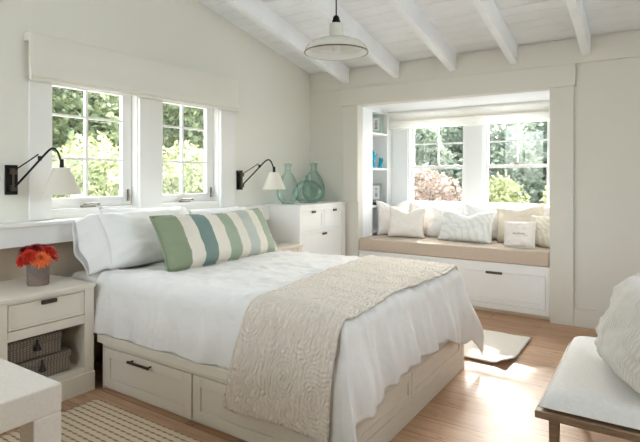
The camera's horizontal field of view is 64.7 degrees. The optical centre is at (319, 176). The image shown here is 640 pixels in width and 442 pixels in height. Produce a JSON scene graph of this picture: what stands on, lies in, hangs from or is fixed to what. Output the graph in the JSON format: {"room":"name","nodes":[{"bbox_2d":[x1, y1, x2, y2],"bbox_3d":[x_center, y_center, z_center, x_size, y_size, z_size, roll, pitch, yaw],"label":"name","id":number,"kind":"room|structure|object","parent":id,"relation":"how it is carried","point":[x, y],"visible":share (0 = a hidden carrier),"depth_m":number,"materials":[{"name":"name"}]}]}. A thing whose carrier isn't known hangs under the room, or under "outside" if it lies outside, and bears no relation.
{"room":"bedroom","nodes":[
{"label":"bedroom","id":0,"kind":"room"},
{"bbox_2d":[0,0,309,276],"bbox_3d":[-1.964,-0.610,3.272,0.180,3.779,6.400,0,0,34],"label":"wall","id":1,"kind":"structure","parent":0,"point":[272,121],"depth_m":4.31,"materials":[{"name":"white paint"}]},
{"bbox_2d":[28,81,51,220],"bbox_3d":[-1.825,-0.167,3.297,0.024,0.893,0.145,0,0,34],"label":"trim","id":2,"kind":"structure","parent":1,"relation":"attached to","point":[39,94],"depth_m":3.28,"materials":[{"name":"white paint"}]},
{"bbox_2d":[0,241,84,281],"bbox_3d":[-1.523,0.540,3.762,0.012,0.240,3.305,0,0,34],"label":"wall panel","id":3,"kind":"structure","parent":1,"relation":"attached to","point":[67,262],"depth_m":3.36,"materials":[{"name":"beige paint"}]},
{"bbox_2d":[5,147,81,194],"bbox_3d":[-1.700,-0.037,3.147,0.460,0.295,0.223,0,0,20],"label":"wall lamp","id":4,"kind":"object","parent":1,"relation":"attached to","point":[61,180],"visible":1,"depth_m":3.09,"materials":[{"name":"white fabric"}]},
{"bbox_2d":[51,83,137,213],"bbox_3d":[-1.669,-0.233,3.690,0.168,0.955,0.683,0,0,34],"label":"window","id":5,"kind":"structure","parent":1,"relation":"in","point":[128,104],"depth_m":3.90,"materials":[{"name":"white paint"}]},
{"bbox_2d":[24,31,239,111],"bbox_3d":[-1.322,-0.767,3.986,0.098,0.305,1.900,0,0,34],"label":"roman shade","id":6,"kind":"object","parent":1,"relation":"attached to","point":[52,59],"visible":1,"depth_m":3.72,"materials":[{"name":"white fabric"}]},
{"bbox_2d":[0,205,270,248],"bbox_3d":[-1.469,0.355,3.728,0.140,0.145,3.307,0,0,34],"label":"ledge","id":7,"kind":"object","parent":1,"relation":"attached to","point":[12,234],"visible":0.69,"depth_m":3.18,"materials":[{"name":"white paint"}]},
{"bbox_2d":[138,98,162,207],"bbox_3d":[-1.346,-0.167,4.017,0.024,0.893,0.219,0,0,34],"label":"trim","id":8,"kind":"structure","parent":1,"relation":"attached to","point":[150,112],"depth_m":4.00,"materials":[{"name":"white paint"}]},
{"bbox_2d":[161,100,218,206],"bbox_3d":[-1.176,-0.233,4.431,0.168,0.955,0.660,0,0,34],"label":"window","id":9,"kind":"structure","parent":1,"relation":"in","point":[210,195],"depth_m":4.64,"materials":[{"name":"white paint"}]},
{"bbox_2d":[219,111,234,206],"bbox_3d":[-0.869,-0.167,4.734,0.024,0.893,0.183,0,0,34],"label":"trim","id":10,"kind":"structure","parent":1,"relation":"attached to","point":[226,119],"depth_m":4.71,"materials":[{"name":"white paint"}]},
{"bbox_2d":[236,159,284,189],"bbox_3d":[-0.550,-0.025,4.875,0.460,0.295,0.223,0,0,20],"label":"wall lamp","id":11,"kind":"object","parent":1,"relation":"attached to","point":[274,181],"visible":1,"depth_m":4.80,"materials":[{"name":"white fabric"}]},
{"bbox_2d":[0,309,637,441],"bbox_3d":[0.143,1.340,2.350,4.750,0.120,7.600,0,0,34],"label":"floor","id":12,"kind":"structure","parent":0,"point":[485,401],"depth_m":2.85,"materials":[{"name":"brown wood"}]},
{"bbox_2d":[0,274,95,401],"bbox_3d":[-1.726,0.960,2.962,0.533,0.640,0.556,0,0,34],"label":"nightstand","id":13,"kind":"object","parent":12,"relation":"on","point":[66,305],"visible":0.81,"depth_m":2.91,"materials":[{"name":"beige paint"}]},
{"bbox_2d":[26,262,49,286],"bbox_3d":[-1.675,0.574,3.002,0.130,0.131,0.130,0,0,34],"label":"flower pot","id":14,"kind":"object","parent":13,"relation":"on","point":[35,276],"visible":0.72,"depth_m":2.95,"materials":[{"name":"grey ceramic"}]},
{"bbox_2d":[15,254,28,267],"bbox_3d":[-1.716,0.526,2.942,0.104,0.171,0.101,0,0,34],"label":"dahlia","id":15,"kind":"object","parent":14,"relation":"in","point":[19,262],"visible":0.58,"depth_m":2.91,"materials":[{"name":"red plant"}]},
{"bbox_2d":[17,245,30,262],"bbox_3d":[-1.734,0.506,2.987,0.106,0.209,0.106,0,0,34],"label":"dahlia","id":16,"kind":"object","parent":14,"relation":"in","point":[22,250],"visible":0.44,"depth_m":2.96,"materials":[{"name":"red plant"}]},
{"bbox_2d":[20,249,37,262],"bbox_3d":[-1.684,0.513,2.925,0.089,0.195,0.092,0,0,-29],"label":"dahlia","id":17,"kind":"object","parent":14,"relation":"in","point":[27,255],"visible":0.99,"depth_m":2.90,"materials":[{"name":"red plant"}]},
{"bbox_2d":[24,243,42,252],"bbox_3d":[-1.687,0.502,2.990,0.123,0.217,0.117,0,0,34],"label":"dahlia","id":18,"kind":"object","parent":14,"relation":"in","point":[35,247],"visible":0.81,"depth_m":2.97,"materials":[{"name":"red plant"}]},
{"bbox_2d":[29,251,52,268],"bbox_3d":[-1.639,0.521,2.958,0.120,0.180,0.127,0,0,34],"label":"dahlia","id":19,"kind":"object","parent":14,"relation":"in","point":[42,258],"visible":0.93,"depth_m":2.93,"materials":[{"name":"orange plant"}]},
{"bbox_2d":[40,245,56,255],"bbox_3d":[-1.617,0.508,3.009,0.089,0.205,0.090,0,0,34],"label":"dahlia","id":20,"kind":"object","parent":14,"relation":"in","point":[50,250],"visible":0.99,"depth_m":3.00,"materials":[{"name":"red plant"}]},
{"bbox_2d":[50,252,59,261],"bbox_3d":[-1.633,0.519,3.048,0.108,0.184,0.105,0,0,34],"label":"dahlia","id":21,"kind":"object","parent":14,"relation":"in","point":[52,256],"visible":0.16,"depth_m":3.05,"materials":[{"name":"red plant"}]},
{"bbox_2d":[16,346,70,376],"bbox_3d":[-1.716,1.073,2.933,0.439,0.122,0.345,0,0,34],"label":"wicker basket","id":22,"kind":"object","parent":13,"relation":"on","point":[57,362],"visible":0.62,"depth_m":2.87,"materials":[{"name":"grey"}]},
{"bbox_2d":[7,330,61,363],"bbox_3d":[-1.731,0.954,2.919,0.419,0.115,0.300,0,0,34],"label":"wicker basket","id":23,"kind":"object","parent":22,"relation":"on","point":[29,348],"visible":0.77,"depth_m":2.80,"materials":[{"name":"grey"}]},
{"bbox_2d":[0,399,201,441],"bbox_3d":[-1.004,1.274,1.673,1.853,0.010,1.754,0,0,34],"label":"area rug","id":24,"kind":"object","parent":12,"relation":"on","point":[96,420],"visible":0.76,"depth_m":2.56,"materials":[{"name":"carpet"}]},
{"bbox_2d":[0,358,60,441],"bbox_3d":[-1.368,0.909,1.402,1.185,0.718,0.666,0,0,34],"label":"table","id":25,"kind":"object","parent":24,"relation":"on","point":[30,400],"visible":1,"depth_m":1.31,"materials":[{"name":"wood"}]},
{"bbox_2d":[67,262,463,441],"bbox_3d":[-0.399,0.953,3.361,2.287,0.655,1.587,0,0,34],"label":"bed","id":26,"kind":"object","parent":12,"relation":"on","point":[168,381],"visible":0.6,"depth_m":2.69,"materials":[{"name":"beige paint"}]},
{"bbox_2d":[73,208,188,275],"bbox_3d":[-1.229,0.423,3.522,0.318,0.383,0.935,0,0,35],"label":"bed pillow","id":27,"kind":"object","parent":26,"relation":"on","point":[116,240],"visible":0.77,"depth_m":3.29,"materials":[{"name":"white fabric"}]},
{"bbox_2d":[99,206,183,212],"bbox_3d":[-1.274,0.407,3.709,0.166,0.403,0.752,0,0,35],"label":"bed pillow","id":28,"kind":"object","parent":26,"relation":"on","point":[101,209],"visible":0.06,"depth_m":3.56,"materials":[{"name":"white fabric"}]},
{"bbox_2d":[186,206,238,213],"bbox_3d":[-0.900,0.434,4.318,0.157,0.347,0.661,0,0,36],"label":"bed pillow","id":29,"kind":"object","parent":26,"relation":"on","point":[233,206],"visible":0.02,"depth_m":4.25,"materials":[{"name":"white fabric"}]},
{"bbox_2d":[189,207,245,213],"bbox_3d":[-0.774,0.435,4.197,0.278,0.350,0.664,0,0,35],"label":"bed pillow","id":30,"kind":"object","parent":26,"relation":"on","point":[220,210],"visible":0.09,"depth_m":4.11,"materials":[{"name":"white fabric"}]},
{"bbox_2d":[93,250,483,441],"bbox_3d":[-0.163,0.965,3.247,1.933,0.779,1.746,0,0,34],"label":"duvet","id":31,"kind":"object","parent":26,"relation":"on","point":[196,315],"visible":0.58,"depth_m":2.72,"materials":[{"name":"white fabric"}]},
{"bbox_2d":[149,208,278,271],"bbox_3d":[-0.711,0.429,3.671,0.250,0.354,1.107,0,0,35],"label":"lumbar cushion","id":32,"kind":"object","parent":31,"relation":"on","point":[186,241],"visible":0.98,"depth_m":3.49,"materials":[{"name":"fabric"}]},
{"bbox_2d":[224,255,457,441],"bbox_3d":[0.260,0.839,2.948,0.656,0.556,1.699,0,0,34],"label":"throw blanket","id":33,"kind":"object","parent":31,"relation":"on","point":[283,358],"visible":0.95,"depth_m":2.30,"materials":[{"name":"beige fabric"}]},
{"bbox_2d":[274,241,302,251],"bbox_3d":[-0.536,0.960,4.751,0.533,0.640,0.563,0,0,34],"label":"nightstand","id":34,"kind":"object","parent":12,"relation":"on","point":[283,246],"visible":0.16,"depth_m":4.76,"materials":[{"name":"beige paint"}]},
{"bbox_2d":[261,201,346,255],"bbox_3d":[-0.151,0.777,5.357,0.498,1.005,0.868,0,0,34],"label":"dresser","id":35,"kind":"object","parent":12,"relation":"on","point":[319,226],"visible":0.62,"depth_m":5.07,"materials":[{"name":"white paint"}]},
{"bbox_2d":[359,250,549,319],"bbox_3d":[1.451,1.042,5.332,1.935,0.477,0.806,0,0,34],"label":"window seat","id":36,"kind":"object","parent":12,"relation":"on","point":[514,289],"visible":0.34,"depth_m":4.71,"materials":[{"name":"wood"},{"name":"paint"}]},
{"bbox_2d":[359,235,549,266],"bbox_3d":[1.448,0.735,5.326,1.923,0.132,0.800,0,0,34],"label":"seat cushion","id":37,"kind":"object","parent":36,"relation":"on","point":[496,252],"visible":0.64,"depth_m":4.97,"materials":[{"name":"fabric"}]},
{"bbox_2d":[376,200,408,234],"bbox_3d":[0.852,0.471,5.870,0.401,0.404,0.158,0,0,-7],"label":"throw cushion","id":38,"kind":"object","parent":37,"relation":"on","point":[383,209],"visible":0.47,"depth_m":5.83,"materials":[{"name":"white fabric"}]},
{"bbox_2d":[387,206,426,238],"bbox_3d":[0.961,0.500,5.620,0.430,0.346,0.189,0,0,26],"label":"throw cushion","id":39,"kind":"object","parent":37,"relation":"on","point":[402,224],"visible":1,"depth_m":5.56,"materials":[{"name":"white fabric"}]},
{"bbox_2d":[411,202,447,234],"bbox_3d":[1.237,0.485,5.808,0.461,0.375,0.156,0,0,37],"label":"throw cushion","id":40,"kind":"object","parent":37,"relation":"on","point":[414,206],"visible":0.17,"depth_m":5.76,"materials":[{"name":"white fabric"}]},
{"bbox_2d":[426,205,462,236],"bbox_3d":[1.366,0.493,5.583,0.400,0.359,0.169,0,0,37],"label":"throw cushion","id":41,"kind":"object","parent":37,"relation":"on","point":[435,213],"visible":0.54,"depth_m":5.59,"materials":[{"name":"white fabric"}]},
{"bbox_2d":[437,209,496,243],"bbox_3d":[1.521,0.511,5.269,0.601,0.324,0.207,0,0,39],"label":"throw cushion","id":42,"kind":"object","parent":37,"relation":"on","point":[477,228],"visible":1,"depth_m":5.19,"materials":[{"name":"white fabric"}]},
{"bbox_2d":[463,203,511,239],"bbox_3d":[1.784,0.480,5.421,0.521,0.385,0.159,0,0,35],"label":"throw cushion","id":43,"kind":"object","parent":37,"relation":"on","point":[469,210],"visible":0.29,"depth_m":5.40,"materials":[{"name":"white fabric"}]},
{"bbox_2d":[503,221,535,248],"bbox_3d":[1.904,0.548,4.820,0.299,0.260,0.124,0,0,39],"label":"throw cushion","id":44,"kind":"object","parent":37,"relation":"on","point":[520,234],"visible":0.99,"depth_m":4.79,"materials":[{"name":"white fabric"}]},
{"bbox_2d":[496,204,543,241],"bbox_3d":[2.015,0.470,5.092,0.515,0.406,0.172,0,0,39],"label":"throw cushion","id":45,"kind":"object","parent":37,"relation":"on","point":[504,214],"visible":0.5,"depth_m":5.11,"materials":[{"name":"beige fabric"}]},
{"bbox_2d":[522,203,549,216],"bbox_3d":[2.250,0.475,5.157,0.401,0.396,0.148,0,0,42],"label":"throw cushion","id":46,"kind":"object","parent":37,"relation":"on","point":[546,213],"visible":0.09,"depth_m":5.10,"materials":[{"name":"white fabric"}]},
{"bbox_2d":[529,215,549,247],"bbox_3d":[2.135,0.523,4.855,0.166,0.301,0.300,0,0,-36],"label":"throw cushion","id":47,"kind":"object","parent":37,"relation":"on","point":[542,232],"visible":0.56,"depth_m":4.80,"materials":[{"name":"beige fabric"}]},
{"bbox_2d":[464,330,530,362],"bbox_3d":[1.113,1.250,3.909,0.846,0.042,0.709,0,0,34],"label":"floor mat","id":48,"kind":"object","parent":12,"relation":"on","point":[497,346],"visible":0.44,"depth_m":3.73,"materials":[{"name":"beige fabric"}]},
{"bbox_2d":[535,336,639,441],"bbox_3d":[1.338,1.041,2.120,0.645,0.478,0.940,0,0,34],"label":"bench","id":49,"kind":"object","parent":12,"relation":"on","point":[582,384],"visible":0.75,"depth_m":1.89,"materials":[{"name":"white fabric"}]},
{"bbox_2d":[594,273,639,392],"bbox_3d":[1.276,0.616,1.977,0.310,0.392,0.508,0,0,12],"label":"throw cushion","id":50,"kind":"object","parent":49,"relation":"on","point":[617,342],"visible":1,"depth_m":1.94,"materials":[{"name":"white fabric"}]},
{"bbox_2d":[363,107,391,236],"bbox_3d":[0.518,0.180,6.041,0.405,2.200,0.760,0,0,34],"label":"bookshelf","id":51,"kind":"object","parent":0,"point":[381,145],"depth_m":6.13,"materials":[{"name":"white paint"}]},
{"bbox_2d":[372,132,386,233],"bbox_3d":[0.566,-0.037,6.060,0.339,1.435,0.381,0,0,34],"label":"bookcase","id":52,"kind":"object","parent":51,"relation":"attached to","point":[374,134],"visible":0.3,"depth_m":5.94,"materials":[{"name":"grey paint"}]},
{"bbox_2d":[372,150,376,167],"bbox_3d":[0.627,-0.215,5.973,0.089,0.215,0.100,0,0,34],"label":"ornament","id":53,"kind":"object","parent":52,"relation":"on","point":[373,152],"visible":0.89,"depth_m":5.96,"materials":[{"name":"teal ceramic"}]},
{"bbox_2d":[372,116,381,132],"bbox_3d":[0.672,-0.628,6.046,0.135,0.215,0.037,0,0,10],"label":"framed photograph","id":54,"kind":"object","parent":52,"relation":"on","point":[376,120],"visible":0.68,"depth_m":6.04,"materials":[{"name":"green"}]},
{"bbox_2d":[377,158,382,167],"bbox_3d":[0.730,-0.172,6.096,0.086,0.130,0.069,0,0,-41],"label":"ornament","id":55,"kind":"object","parent":52,"relation":"on","point":[380,159],"visible":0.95,"depth_m":6.08,"materials":[{"name":"teal ceramic"}]},
{"bbox_3d":[0.636,0.314,6.083,0.235,0.033,0.220,0,0,34],"label":"book","id":56,"kind":"object","parent":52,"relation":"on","visible":0},
{"bbox_2d":[372,183,381,201],"bbox_3d":[0.674,0.186,6.051,0.135,0.220,0.037,0,0,10],"label":"framed photograph","id":57,"kind":"object","parent":56,"relation":"on","point":[376,187],"visible":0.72,"depth_m":6.04,"materials":[{"name":"silver metal"}]},
{"bbox_2d":[197,0,639,73],"bbox_3d":[-0.107,-1.906,1.974,4.670,1.452,6.744,0,0,34],"label":"ceiling","id":58,"kind":"structure","parent":0,"point":[459,22],"depth_m":4.36,"materials":[{"name":"paint"}]},
{"bbox_2d":[224,0,349,83],"bbox_3d":[-1.468,-1.764,2.942,0.066,1.470,6.400,0,0,34],"label":"trim","id":59,"kind":"structure","parent":58,"relation":"attached to","point":[257,11],"depth_m":4.60,"materials":[{"name":"paint"}]},
{"bbox_2d":[304,0,368,60],"bbox_3d":[0.100,-1.115,3.124,0.398,0.700,0.398,0,0,31],"label":"pendant lamp","id":60,"kind":"object","parent":58,"relation":"hanging from","point":[335,46],"visible":1,"depth_m":3.11,"materials":[{"name":"white metal"}]},
{"bbox_2d":[302,0,399,77],"bbox_3d":[-0.968,-1.764,2.609,0.066,1.470,6.400,0,0,34],"label":"trim","id":61,"kind":"structure","parent":58,"relation":"attached to","point":[326,9],"depth_m":4.51,"materials":[{"name":"paint"}]},
{"bbox_2d":[386,0,456,70],"bbox_3d":[-0.465,-1.764,2.275,0.066,1.470,6.400,0,0,34],"label":"trim","id":62,"kind":"structure","parent":58,"relation":"attached to","point":[409,11],"depth_m":4.29,"materials":[{"name":"paint"}]},
{"bbox_2d":[471,0,517,63],"bbox_3d":[0.006,-1.764,1.961,0.066,1.470,6.400,0,0,34],"label":"ceiling beam","id":63,"kind":"structure","parent":58,"relation":"attached to","point":[488,11],"depth_m":4.08,"materials":[{"name":"paint"}]},
{"bbox_2d":[565,0,590,55],"bbox_3d":[0.497,-1.764,1.635,0.066,1.470,6.400,0,0,34],"label":"ceiling beam","id":64,"kind":"structure","parent":58,"relation":"attached to","point":[576,9],"depth_m":3.85,"materials":[{"name":"paint"}]},
{"bbox_2d":[392,125,482,215],"bbox_3d":[1.620,0.180,5.824,2.480,2.200,0.140,0,0,34],"label":"wall","id":65,"kind":"structure","parent":0,"point":[470,125],"depth_m":5.74,"materials":[{"name":"white paint"}]},
{"bbox_2d":[394,130,407,205],"bbox_3d":[0.984,-0.085,6.153,0.187,0.970,0.016,0,0,34],"label":"trim","id":66,"kind":"structure","parent":65,"relation":"attached to","point":[400,136],"depth_m":6.15,"materials":[{"name":"white paint"}]},
{"bbox_2d":[408,126,465,208],"bbox_3d":[1.391,-0.175,5.964,0.700,1.070,0.120,0,0,34],"label":"window","id":67,"kind":"structure","parent":65,"relation":"in","point":[411,132],"depth_m":5.98,"materials":[{"name":"white paint"}]},
{"bbox_2d":[389,100,549,129],"bbox_3d":[1.661,-0.676,5.643,1.910,0.209,0.114,0,0,34],"label":"roman shade","id":68,"kind":"object","parent":65,"relation":"attached to","point":[535,111],"visible":0.91,"depth_m":5.57,"materials":[{"name":"white fabric"}]},
{"bbox_2d":[467,126,481,206],"bbox_3d":[1.732,-0.085,5.656,0.170,0.970,0.016,0,0,34],"label":"trim","id":69,"kind":"structure","parent":65,"relation":"attached to","point":[474,133],"depth_m":5.65,"materials":[{"name":"white paint"}]},
{"bbox_2d":[483,121,549,208],"bbox_3d":[2.134,-0.175,5.470,0.704,1.070,0.120,0,0,34],"label":"window","id":70,"kind":"structure","parent":65,"relation":"in","point":[486,166],"depth_m":5.51,"materials":[{"name":"white paint"}]},
{"bbox_2d":[364,90,549,112],"bbox_3d":[1.415,-0.901,5.516,2.480,0.238,0.880,0,0,34],"label":"ceiling","id":71,"kind":"structure","parent":0,"point":[537,95],"depth_m":5.30,"materials":[{"name":"white paint"}]},
{"bbox_2d":[310,29,639,311],"bbox_3d":[1.722,0.040,4.723,4.350,2.480,0.100,0,0,34],"label":"wall","id":72,"kind":"structure","parent":0,"point":[607,92],"depth_m":4.27,"materials":[{"name":"grey paint"}]},
{"bbox_2d":[343,105,357,201],"bbox_3d":[0.336,-0.256,5.572,0.189,1.052,0.022,0,0,34],"label":"trim","id":73,"kind":"structure","parent":72,"relation":"attached to","point":[350,113],"depth_m":5.56,"materials":[{"name":"grey wood"}]},
{"bbox_2d":[341,63,575,106],"bbox_3d":[1.214,-0.877,4.976,2.345,0.190,0.042,0,0,34],"label":"trim","id":74,"kind":"structure","parent":72,"relation":"attached to","point":[564,75],"depth_m":4.83,"materials":[{"name":"grey wood"}]},
{"bbox_2d":[311,31,639,92],"bbox_3d":[1.698,-1.077,4.668,4.330,0.206,0.018,0,0,34],"label":"trim","id":75,"kind":"structure","parent":72,"relation":"attached to","point":[621,45],"depth_m":4.70,"materials":[{"name":"grey wood"}]},
{"bbox_2d":[550,86,573,325],"bbox_3d":[2.102,0.249,4.392,0.189,2.062,0.030,0,0,34],"label":"trim","id":76,"kind":"structure","parent":72,"relation":"attached to","point":[561,98],"depth_m":4.37,"materials":[{"name":"grey wood"}]},
{"bbox_2d":[574,308,604,328],"bbox_3d":[2.840,1.202,3.903,1.580,0.156,0.028,0,0,34],"label":"baseboard","id":77,"kind":"structure","parent":72,"relation":"attached to","point":[584,318],"depth_m":4.27,"materials":[{"name":"grey paint"}]},
{"label":"outside","id":78,"kind":"structure","parent":0,"visible":0},
{"bbox_3d":[-0.117,1.805,5.886,80.000,0.050,80.000,0,0,34],"label":"ground","id":79,"kind":"structure","parent":78,"visible":0},
{"bbox_2d":[52,86,118,183],"bbox_3d":[-5.395,-0.625,11.187,2.893,4.818,2.676,0,0,14],"label":"tree","id":80,"kind":"object","parent":79,"relation":"on","point":[63,128],"visible":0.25,"depth_m":10.44,"materials":[{"name":"green plant"}]},
{"bbox_2d":[52,130,118,197],"bbox_3d":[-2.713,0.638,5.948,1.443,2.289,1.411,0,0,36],"label":"shrub","id":81,"kind":"object","parent":79,"relation":"on","point":[99,173],"visible":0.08,"depth_m":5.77,"materials":[{"name":"green plant"}]},
{"bbox_2d":[163,103,203,183],"bbox_3d":[-3.649,-0.657,13.771,2.904,4.882,2.816,0,0,34],"label":"tree","id":82,"kind":"object","parent":79,"relation":"on","point":[171,114],"visible":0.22,"depth_m":12.87,"materials":[{"name":"green plant"}]},
{"bbox_2d":[163,149,203,193],"bbox_3d":[-1.790,0.694,7.322,1.459,2.177,1.467,0,0,34],"label":"shrub","id":83,"kind":"object","parent":79,"relation":"on","point":[190,184],"visible":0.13,"depth_m":7.08,"materials":[{"name":"green plant"}]},
{"bbox_2d":[163,139,203,193],"bbox_3d":[-2.479,0.527,9.896,1.826,2.512,1.945,0,0,34],"label":"shrub","id":84,"kind":"object","parent":79,"relation":"on","point":[172,157],"visible":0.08,"depth_m":9.61,"materials":[{"name":"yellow plant"}]},
{"bbox_2d":[415,128,457,200],"bbox_3d":[2.462,0.134,12.908,2.069,3.297,2.005,0,0,-31],"label":"tree","id":85,"kind":"object","parent":79,"relation":"on","point":[424,154],"visible":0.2,"depth_m":12.39,"materials":[{"name":"green plant"}]},
{"bbox_2d":[414,164,461,201],"bbox_3d":[1.958,0.749,9.530,1.609,2.068,1.565,0,0,-34],"label":"shrub","id":86,"kind":"object","parent":79,"relation":"on","point":[422,191],"visible":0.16,"depth_m":9.26,"materials":[{"name":"pink plant"}]},
{"bbox_2d":[436,124,495,201],"bbox_3d":[4.420,-0.230,15.353,2.460,4.016,2.549,0,0,34],"label":"tree","id":87,"kind":"object","parent":79,"relation":"on","point":[455,133],"visible":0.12,"depth_m":14.78,"materials":[{"name":"green plant"}]},
{"bbox_2d":[455,123,543,203],"bbox_3d":[4.178,0.167,11.766,1.933,3.226,2.041,0,0,34],"label":"tree","id":88,"kind":"object","parent":79,"relation":"on","point":[500,153],"visible":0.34,"depth_m":11.33,"materials":[{"name":"green plant"}]},
{"bbox_2d":[489,172,529,203],"bbox_3d":[3.203,0.835,9.047,1.194,1.894,1.192,0,0,34],"label":"shrub","id":89,"kind":"object","parent":79,"relation":"on","point":[508,188],"visible":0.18,"depth_m":8.84,"materials":[{"name":"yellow plant"}]},
{"bbox_2d":[504,122,533,146],"bbox_3d":[7.576,-0.550,17.323,3.148,4.664,2.947,0,0,-20],"label":"shrub","id":90,"kind":"object","parent":79,"relation":"on","point":[523,122],"visible":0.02,"depth_m":16.72,"materials":[{"name":"green plant"}]},
{"bbox_2d":[514,121,546,203],"bbox_3d":[6.560,-0.181,13.911,2.549,3.918,2.446,0,0,34],"label":"tree","id":91,"kind":"object","parent":79,"relation":"on","point":[536,130],"visible":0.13,"depth_m":13.62,"materials":[{"name":"green plant"}]},
{"bbox_2d":[539,184,546,203],"bbox_3d":[3.974,0.851,8.215,0.920,1.861,0.923,0,0,34],"label":"shrub","id":92,"kind":"object","parent":79,"relation":"on","point":[543,192],"visible":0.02,"depth_m":8.29,"materials":[{"name":"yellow plant"}]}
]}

